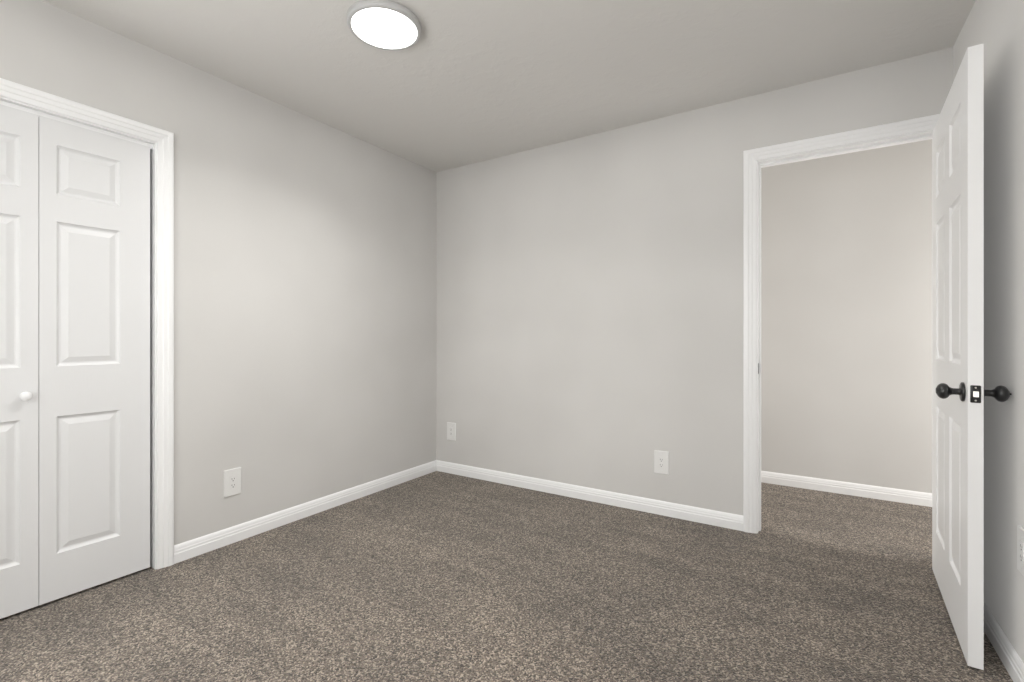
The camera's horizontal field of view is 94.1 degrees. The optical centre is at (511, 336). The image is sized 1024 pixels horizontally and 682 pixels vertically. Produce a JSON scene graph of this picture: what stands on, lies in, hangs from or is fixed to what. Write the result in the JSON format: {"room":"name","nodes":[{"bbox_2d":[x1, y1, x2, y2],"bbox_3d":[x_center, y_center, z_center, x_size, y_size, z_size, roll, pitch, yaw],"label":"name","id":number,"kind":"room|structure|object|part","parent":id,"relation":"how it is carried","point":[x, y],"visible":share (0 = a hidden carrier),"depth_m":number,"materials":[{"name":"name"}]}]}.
{"room":"empty bedroom","nodes":[
{"label":"empty bedroom","id":0,"kind":"room"},
{"bbox_2d":[0,0,436,544],"bbox_3d":[-1.701,-0.128,2.304,0.115,2.440,3.865,0,0,32],"label":"wall","id":1,"kind":"structure","parent":0,"point":[305,308],"depth_m":2.72,"materials":[{"name":"paint"}]},
{"bbox_2d":[0,96,156,618],"bbox_3d":[-2.132,0.082,1.609,0.131,2.020,1.592,0,0,32],"label":"closet door","id":2,"kind":"structure","parent":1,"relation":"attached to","point":[152,145],"depth_m":2.01,"materials":[{"name":"white paint"}]},
{"bbox_3d":[-1.910,0.232,1.871,0.036,0.036,0.036,0,0,32],"label":"knob","id":3,"kind":"part","parent":2,"relation":"part of","materials":[{"name":"white paint"}]},
{"bbox_2d":[0,78,173,568],"bbox_3d":[-2.082,0.056,1.577,0.019,2.072,1.696,0,0,32],"label":"door frame","id":4,"kind":"structure","parent":1,"relation":"attached to","point":[82,112],"depth_m":2.25,"materials":[{"name":"white paint"}]},
{"bbox_2d":[224,467,240,497],"bbox_3d":[-1.483,0.772,2.533,0.007,0.140,0.089,0,0,32],"label":"electrical outlet","id":5,"kind":"object","parent":1,"relation":"attached to","point":[232,481],"visible":1,"depth_m":2.53,"materials":[{"name":"white plastic"}]},
{"bbox_2d":[174,460,437,563],"bbox_3d":[-1.129,1.050,3.087,0.014,0.084,1.873,0,0,32],"label":"baseboard","id":6,"kind":"structure","parent":1,"relation":"attached to","point":[189,549],"depth_m":2.80,"materials":[{"name":"white paint"}]},
{"bbox_2d":[0,471,1012,681],"bbox_3d":[0.298,1.152,1.741,5.565,0.120,5.050,0,0,32],"label":"floor","id":7,"kind":"structure","parent":0,"point":[437,576],"depth_m":1.96,"materials":[{"name":"carpet"}]},
{"bbox_2d":[42,0,975,171],"bbox_3d":[0.298,-1.408,1.741,5.565,0.120,5.050,0,0,32],"label":"ceiling","id":8,"kind":"structure","parent":0,"point":[459,83],"depth_m":2.28,"materials":[{"name":"white paint"}]},
{"bbox_2d":[347,0,420,50],"bbox_3d":[-0.546,-1.333,2.048,0.310,0.030,0.310,0,0,32],"label":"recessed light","id":9,"kind":"object","parent":8,"relation":"in","point":[390,25],"visible":1,"depth_m":2.01,"materials":[{"name":"white"}]},
{"bbox_2d":[437,47,952,514],"bbox_3d":[1.356,-0.128,2.725,4.830,2.440,0.115,0,0,32],"label":"wall","id":10,"kind":"structure","parent":0,"point":[589,311],"depth_m":3.07,"materials":[{"name":"paint"}]},
{"bbox_2d":[447,422,455,440],"bbox_3d":[-0.487,0.757,3.819,0.089,0.140,0.007,0,0,32],"label":"electrical outlet","id":11,"kind":"object","parent":10,"relation":"attached to","point":[451,431],"visible":1,"depth_m":3.81,"materials":[{"name":"white plastic"}]},
{"bbox_2d":[438,460,742,530],"bbox_3d":[0.340,1.050,3.291,2.278,0.084,0.014,0,0,32],"label":"baseboard","id":12,"kind":"structure","parent":10,"relation":"attached to","point":[685,512],"depth_m":3.12,"materials":[{"name":"white paint"}]},
{"bbox_2d":[654,450,668,474],"bbox_3d":[0.918,0.771,2.929,0.089,0.140,0.007,0,0,32],"label":"electrical outlet","id":13,"kind":"object","parent":10,"relation":"attached to","point":[661,462],"visible":1,"depth_m":2.93,"materials":[{"name":"white plastic"}]},
{"bbox_2d":[743,114,939,533],"bbox_3d":[1.716,0.024,2.486,0.909,2.137,0.135,0,0,32],"label":"door frame","id":14,"kind":"structure","parent":10,"relation":"attached to","point":[917,129],"depth_m":2.65,"materials":[{"name":"white paint"}]},
{"bbox_2d":[932,43,1011,669],"bbox_3d":[1.750,0.065,1.887,0.186,2.035,0.812,0,0,35],"label":"entry door","id":15,"kind":"structure","parent":14,"relation":"in","point":[958,347],"depth_m":1.65,"materials":[{"name":"white paint"}]},
{"bbox_3d":[1.545,0.187,1.595,0.186,0.065,0.098,0,0,35],"label":"knob","id":16,"kind":"part","parent":15,"relation":"part of","materials":[{"name":"black metal"}]},
{"bbox_2d":[973,387,978,400],"bbox_3d":[1.512,0.187,1.553,0.012,0.048,0.010,0,0,35],"label":"door latch","id":17,"kind":"object","parent":15,"relation":"attached to","point":[975,393],"depth_m":1.55,"materials":[{"name":"silver metal"}]},
{"bbox_2d":[761,139,931,492],"bbox_3d":[2.181,-0.128,3.469,4.230,2.440,0.115,0,0,32],"label":"wall","id":18,"kind":"structure","parent":0,"point":[846,317],"depth_m":3.30,"materials":[{"name":"paint"}]},
{"bbox_2d":[761,471,931,506],"bbox_3d":[2.147,1.050,3.414,4.000,0.084,0.014,0,0,32],"label":"baseboard","id":19,"kind":"structure","parent":18,"relation":"attached to","point":[847,488],"depth_m":3.29,"materials":[{"name":"white paint"}]},
{"bbox_2d":[953,0,1023,662],"bbox_3d":[1.067,-0.128,0.553,0.115,2.440,3.865,0,0,32],"label":"wall","id":20,"kind":"structure","parent":0,"point":[996,27],"depth_m":1.63,"materials":[{"name":"paint"}]},
{"bbox_2d":[984,602,1023,681],"bbox_3d":[1.043,1.050,0.636,0.014,0.084,3.750,0,0,32],"label":"baseboard","id":21,"kind":"structure","parent":20,"relation":"attached to","point":[1010,658],"depth_m":1.60,"materials":[{"name":"white paint"}]},
{"bbox_2d":[1017,525,1023,575],"bbox_3d":[1.574,0.664,1.469,0.007,0.140,0.089,0,0,32],"label":"electrical outlet","id":22,"kind":"object","parent":20,"relation":"attached to","point":[1020,548],"visible":1,"depth_m":1.48,"materials":[{"name":"white plastic"}]}
]}

